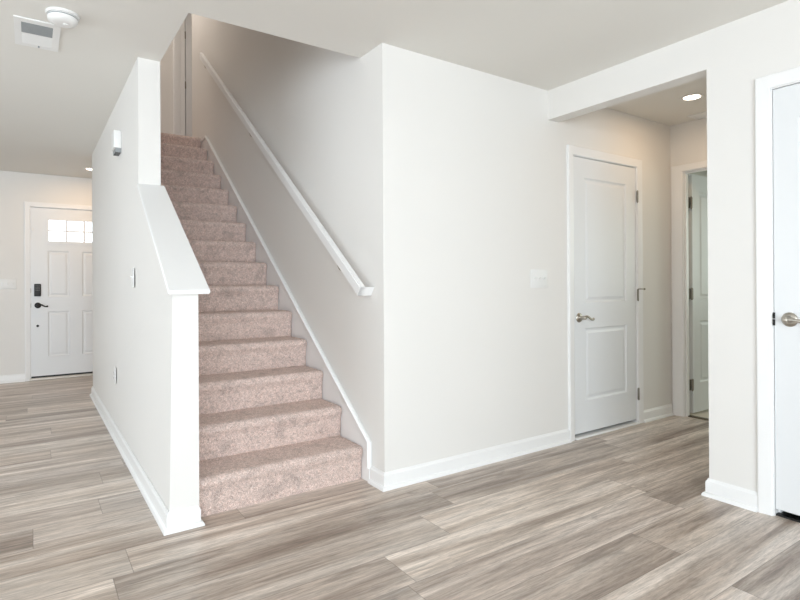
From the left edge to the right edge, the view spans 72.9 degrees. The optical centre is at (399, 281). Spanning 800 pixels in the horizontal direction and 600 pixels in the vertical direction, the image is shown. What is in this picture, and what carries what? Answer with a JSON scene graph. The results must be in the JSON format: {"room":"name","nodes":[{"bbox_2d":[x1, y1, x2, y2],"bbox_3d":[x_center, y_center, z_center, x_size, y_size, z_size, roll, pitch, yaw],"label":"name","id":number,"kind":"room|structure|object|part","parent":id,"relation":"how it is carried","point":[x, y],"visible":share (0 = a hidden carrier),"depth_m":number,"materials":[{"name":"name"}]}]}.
{"room":"house hallway","nodes":[
{"label":"house hallway","id":0,"kind":"room"},
{"bbox_2d":[0,171,91,374],"bbox_3d":[-4.785,-0.056,6.128,5.600,2.440,0.110,0,0,-34],"label":"wall","id":1,"kind":"structure","parent":0,"point":[16,188],"depth_m":6.29,"materials":[{"name":"paint"}]},
{"bbox_2d":[0,279,15,288],"bbox_3d":[-4.515,0.025,6.233,0.140,0.104,0.018,0,0,-34],"label":"light switch","id":2,"kind":"object","parent":1,"relation":"attached to","point":[4,283],"visible":1,"depth_m":6.23,"materials":[{"name":"white plastic"}]},
{"bbox_2d":[0,373,24,383],"bbox_3d":[-5.714,1.123,5.404,3.239,0.092,0.028,0,0,-34],"label":"baseboard","id":3,"kind":"structure","parent":1,"relation":"attached to","point":[12,378],"depth_m":6.25,"materials":[{"name":"white wood"}]},
{"bbox_2d":[24,201,91,380],"bbox_3d":[-3.991,0.109,6.658,1.030,2.103,0.127,0,0,-34],"label":"door frame","id":4,"kind":"structure","parent":1,"relation":"attached to","point":[27,205],"depth_m":6.34,"materials":[{"name":"white wood"}]},
{"bbox_2d":[31,207,92,377],"bbox_3d":[-3.964,0.128,6.616,0.911,2.014,0.106,0,0,-34],"label":"door","id":5,"kind":"structure","parent":1,"relation":"in","point":[61,271],"depth_m":6.53,"materials":[{"name":"white wood"}]},
{"bbox_2d":[92,57,198,511],"bbox_3d":[-2.037,-0.074,4.018,0.133,2.440,3.673,0,0,-34],"label":"wall","id":6,"kind":"structure","parent":0,"point":[148,333],"depth_m":3.16,"materials":[{"name":"paint"}]},
{"bbox_2d":[114,367,115,383],"bbox_3d":[-2.121,0.694,4.021,0.009,0.118,0.074,0,0,-34],"label":"wall outlet","id":7,"kind":"object","parent":6,"relation":"attached to","point":[114,367],"visible":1,"depth_m":4.00,"materials":[{"name":"white plastic"}]},
{"bbox_2d":[111,130,120,155],"bbox_3d":[-1.966,-0.960,3.749,0.046,0.151,0.140,0,0,-34],"label":"door chime","id":8,"kind":"object","parent":6,"relation":"attached to","point":[116,135],"visible":1,"depth_m":3.70,"materials":[{"name":"white plastic"}]},
{"bbox_2d":[113,148,120,155],"bbox_3d":[-1.961,-0.900,3.751,0.036,0.032,0.132,0,0,-34],"label":"speaker grille","id":9,"kind":"object","parent":8,"relation":"attached to","point":[116,151],"depth_m":3.71,"materials":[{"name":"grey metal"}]},
{"bbox_2d":[130,268,133,286],"bbox_3d":[-1.633,-0.026,3.292,0.018,0.118,0.075,0,0,-34],"label":"light switch","id":10,"kind":"object","parent":6,"relation":"attached to","point":[132,269],"visible":1,"depth_m":3.29,"materials":[{"name":"white plastic"}]},
{"bbox_2d":[90,386,204,535],"bbox_3d":[-1.400,1.097,4.445,1.713,0.092,3.729,0,0,-34],"label":"baseboard","id":11,"kind":"structure","parent":6,"relation":"attached to","point":[180,520],"depth_m":2.77,"materials":[{"name":"white wood"}]},
{"bbox_2d":[137,184,209,293],"bbox_3d":[-1.202,-0.256,2.828,0.186,0.628,0.838,0,0,-34],"label":"half wall ledge","id":12,"kind":"object","parent":6,"relation":"attached to","point":[182,273],"visible":1,"depth_m":2.73,"materials":[{"name":"white wood"}]},
{"bbox_2d":[160,40,172,133],"bbox_3d":[-2.744,-2.811,7.408,2.565,2.452,0.108,0,0,-34],"label":"wall","id":13,"kind":"structure","parent":0,"point":[166,63],"depth_m":7.12,"materials":[{"name":"paint"}]},
{"bbox_2d":[173,20,184,135],"bbox_3d":[-2.590,-2.691,7.503,1.064,2.195,0.125,0,0,-34],"label":"door frame","id":14,"kind":"structure","parent":13,"relation":"attached to","point":[179,39],"depth_m":7.20,"materials":[{"name":"white wood"}]},
{"bbox_2d":[185,13,191,136],"bbox_3d":[-2.580,-2.626,7.476,0.774,2.016,0.053,0,0,-34],"label":"door frame","id":15,"kind":"structure","parent":13,"relation":"in","point":[188,20],"depth_m":7.29,"materials":[{"name":"white wood"}]},
{"bbox_2d":[192,14,373,466],"bbox_3d":[-1.269,-1.454,4.772,0.110,5.192,4.098,0,0,-34],"label":"wall","id":16,"kind":"structure","parent":0,"point":[311,106],"depth_m":3.75,"materials":[{"name":"paint"}]},
{"bbox_2d":[200,52,373,295],"bbox_3d":[-1.141,-1.188,4.406,0.092,2.546,3.384,0,0,-34],"label":"handrail","id":17,"kind":"object","parent":16,"relation":"attached to","point":[342,263],"visible":1,"depth_m":3.70,"materials":[{"name":"white wood"}]},
{"bbox_2d":[0,0,787,178],"bbox_3d":[0.330,-1.460,2.958,10.710,0.300,11.123,0,0,-34],"label":"ceiling","id":18,"kind":"structure","parent":0,"point":[56,108],"depth_m":2.92,"materials":[{"name":"paint"}]},
{"bbox_2d":[13,15,60,51],"bbox_3d":[-1.899,-1.289,2.833,0.196,0.016,0.364,0,0,-34],"label":"ceiling vent","id":19,"kind":"object","parent":18,"relation":"in","point":[29,32],"visible":0.99,"depth_m":2.81,"materials":[{"name":"white plastic"}]},
{"bbox_2d":[45,7,79,27],"bbox_3d":[-1.636,-1.272,2.625,0.142,0.052,0.142,0,0,-34],"label":"smoke detector","id":20,"kind":"object","parent":18,"relation":"attached to","point":[58,16],"visible":1,"depth_m":2.59,"materials":[{"name":"white plastic"}]},
{"bbox_2d":[680,93,703,100],"bbox_3d":[2.082,-1.314,3.859,0.150,0.007,0.150,0,0,-34],"label":"recessed light","id":21,"kind":"object","parent":18,"relation":"in","point":[690,97],"visible":1,"depth_m":3.86,"materials":[{"name":"white plastic"}]},
{"bbox_2d":[687,111,706,119],"bbox_3d":[2.419,-1.315,4.235,0.150,0.008,0.260,0,0,-34],"label":"ceiling vent","id":22,"kind":"object","parent":18,"relation":"in","point":[701,115],"visible":0.46,"depth_m":4.29,"materials":[{"name":"white plastic"}]},
{"bbox_2d":[0,376,799,599],"bbox_3d":[0.345,1.180,2.954,10.710,0.100,11.123,0,0,-34],"label":"floor","id":23,"kind":"structure","parent":0,"point":[621,514],"depth_m":2.44,"materials":[{"name":"grey laminate"}]},
{"bbox_2d":[29,373,92,380],"bbox_3d":[-3.981,1.148,6.651,0.946,0.026,0.140,0,0,-34],"label":"threshold","id":24,"kind":"object","parent":23,"relation":"on","point":[87,374],"visible":0.41,"depth_m":6.50,"materials":[{"name":"metal"}]},
{"bbox_2d":[160,132,371,516],"bbox_3d":[-1.298,-0.234,5.297,2.554,2.755,4.984,0,0,-34],"label":"staircase","id":25,"kind":"structure","parent":23,"relation":"on","point":[276,420],"depth_m":3.44,"materials":[{"name":"beige carpet"}]},
{"bbox_3d":[-1.202,-0.266,4.540,0.018,2.645,3.626,0,0,-34],"label":"cap moulding","id":26,"kind":"part","parent":25,"relation":"part of","materials":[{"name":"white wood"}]},
{"bbox_2d":[575,421,639,439],"bbox_3d":[1.554,1.118,4.092,0.774,0.014,0.084,0,0,-34],"label":"threshold","id":27,"kind":"object","parent":23,"relation":"on","point":[599,431],"visible":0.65,"depth_m":4.07,"materials":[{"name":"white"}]},
{"bbox_2d":[688,415,708,420],"bbox_3d":[2.622,1.117,4.212,0.046,0.008,0.755,0,0,-34],"label":"threshold","id":28,"kind":"object","parent":23,"relation":"on","point":[703,418],"visible":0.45,"depth_m":4.44,"materials":[{"name":"wood"}]},
{"bbox_2d":[776,511,799,522],"bbox_3d":[2.046,1.116,2.299,0.063,0.010,0.767,0,0,-34],"label":"threshold","id":29,"kind":"object","parent":23,"relation":"on","point":[793,517],"visible":1,"depth_m":2.57,"materials":[{"name":"black rubber"}]},
{"bbox_2d":[372,43,671,471],"bbox_3d":[1.072,-0.092,3.815,2.889,2.440,0.110,0,0,-34],"label":"wall","id":30,"kind":"structure","parent":0,"point":[469,166],"depth_m":3.34,"materials":[{"name":"paint"}]},
{"bbox_2d":[368,428,571,491],"bbox_3d":[0.511,1.084,3.424,1.569,0.092,0.164,0,0,-34],"label":"baseboard","id":31,"kind":"structure","parent":30,"relation":"attached to","point":[383,481],"depth_m":3.25,"materials":[{"name":"white wood"}]},
{"bbox_2d":[531,269,546,287],"bbox_3d":[0.943,-0.022,3.648,0.163,0.124,0.018,0,0,-34],"label":"light switch","id":32,"kind":"object","parent":30,"relation":"attached to","point":[538,276],"visible":1,"depth_m":3.65,"materials":[{"name":"white plastic"}]},
{"bbox_2d":[567,144,643,440],"bbox_3d":[1.532,0.077,4.117,0.906,2.096,0.127,0,0,-34],"label":"door frame","id":33,"kind":"structure","parent":30,"relation":"attached to","point":[572,150],"depth_m":3.98,"materials":[{"name":"white wood"}]},
{"bbox_2d":[573,156,645,434],"bbox_3d":[1.586,0.095,4.086,0.827,1.992,0.097,0,0,-34],"label":"door","id":34,"kind":"structure","parent":30,"relation":"in","point":[604,193],"depth_m":4.07,"materials":[{"name":"white wood"}]},
{"bbox_3d":[1.297,0.259,3.891,0.068,0.068,0.022,0,0,-34],"label":"handle","id":35,"kind":"part","parent":34,"relation":"part of","materials":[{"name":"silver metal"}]},
{"bbox_3d":[1.354,0.261,3.894,0.124,0.041,0.042,0,0,-34],"label":"lever","id":36,"kind":"part","parent":34,"relation":"part of","materials":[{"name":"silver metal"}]},
{"bbox_2d":[644,404,673,422],"bbox_3d":[2.121,1.077,4.440,0.424,0.092,0.028,0,0,-34],"label":"baseboard","id":37,"kind":"structure","parent":30,"relation":"attached to","point":[660,412],"depth_m":4.43,"materials":[{"name":"white wood"}]},
{"bbox_2d":[548,0,799,491],"bbox_3d":[2.670,-0.105,1.393,0.107,2.440,5.692,0,0,-34],"label":"wall","id":38,"kind":"structure","parent":0,"point":[732,55],"depth_m":2.76,"materials":[{"name":"paint"}]},
{"bbox_2d":[701,478,757,511],"bbox_3d":[1.726,1.076,2.786,0.163,0.092,0.262,0,0,-34],"label":"baseboard","id":39,"kind":"structure","parent":38,"relation":"attached to","point":[734,495],"depth_m":2.74,"materials":[{"name":"white wood"}]},
{"bbox_2d":[755,66,799,515],"bbox_3d":[2.042,0.063,2.301,0.124,2.113,0.903,0,0,-34],"label":"door frame","id":40,"kind":"structure","parent":38,"relation":"attached to","point":[765,85],"depth_m":2.61,"materials":[{"name":"white wood"}]},
{"bbox_2d":[773,83,799,515],"bbox_3d":[1.993,0.082,2.276,0.097,2.005,0.775,0,0,-34],"label":"door","id":41,"kind":"structure","parent":38,"relation":"in","point":[786,100],"depth_m":2.55,"materials":[{"name":"white wood"}]},
{"bbox_3d":[1.821,0.177,2.533,0.022,0.068,0.068,0,0,-34],"label":"handle","id":42,"kind":"part","parent":41,"relation":"part of","materials":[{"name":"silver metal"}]},
{"bbox_3d":[1.823,0.178,2.476,0.042,0.029,0.124,0,0,-34],"label":"lever","id":43,"kind":"part","parent":41,"relation":"part of","materials":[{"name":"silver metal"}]},
{"bbox_2d":[670,118,706,411],"bbox_3d":[2.860,-0.102,3.827,0.078,2.440,3.700,0,0,-34],"label":"wall","id":44,"kind":"structure","parent":0,"point":[688,140],"depth_m":4.47,"materials":[{"name":"paint"}]},
{"bbox_2d":[671,160,706,416],"bbox_3d":[2.596,0.074,4.200,0.095,2.092,0.939,0,0,-34],"label":"door frame","id":45,"kind":"structure","parent":44,"relation":"attached to","point":[679,174],"depth_m":4.51,"materials":[{"name":"white wood"}]},
{"bbox_2d":[688,174,708,412],"bbox_3d":[2.755,0.097,4.737,0.807,2.014,0.097,0,0,-34],"label":"door","id":46,"kind":"structure","parent":44,"relation":"in","point":[697,184],"depth_m":4.61,"materials":[{"name":"white wood"}]},
{"bbox_2d":[690,171,706,176],"bbox_3d":[2.969,-0.100,6.080,2.642,2.440,0.100,0,0,-34],"label":"wall","id":47,"kind":"structure","parent":0,"point":[702,173],"depth_m":6.45,"materials":[{"name":"paint"}]}
]}

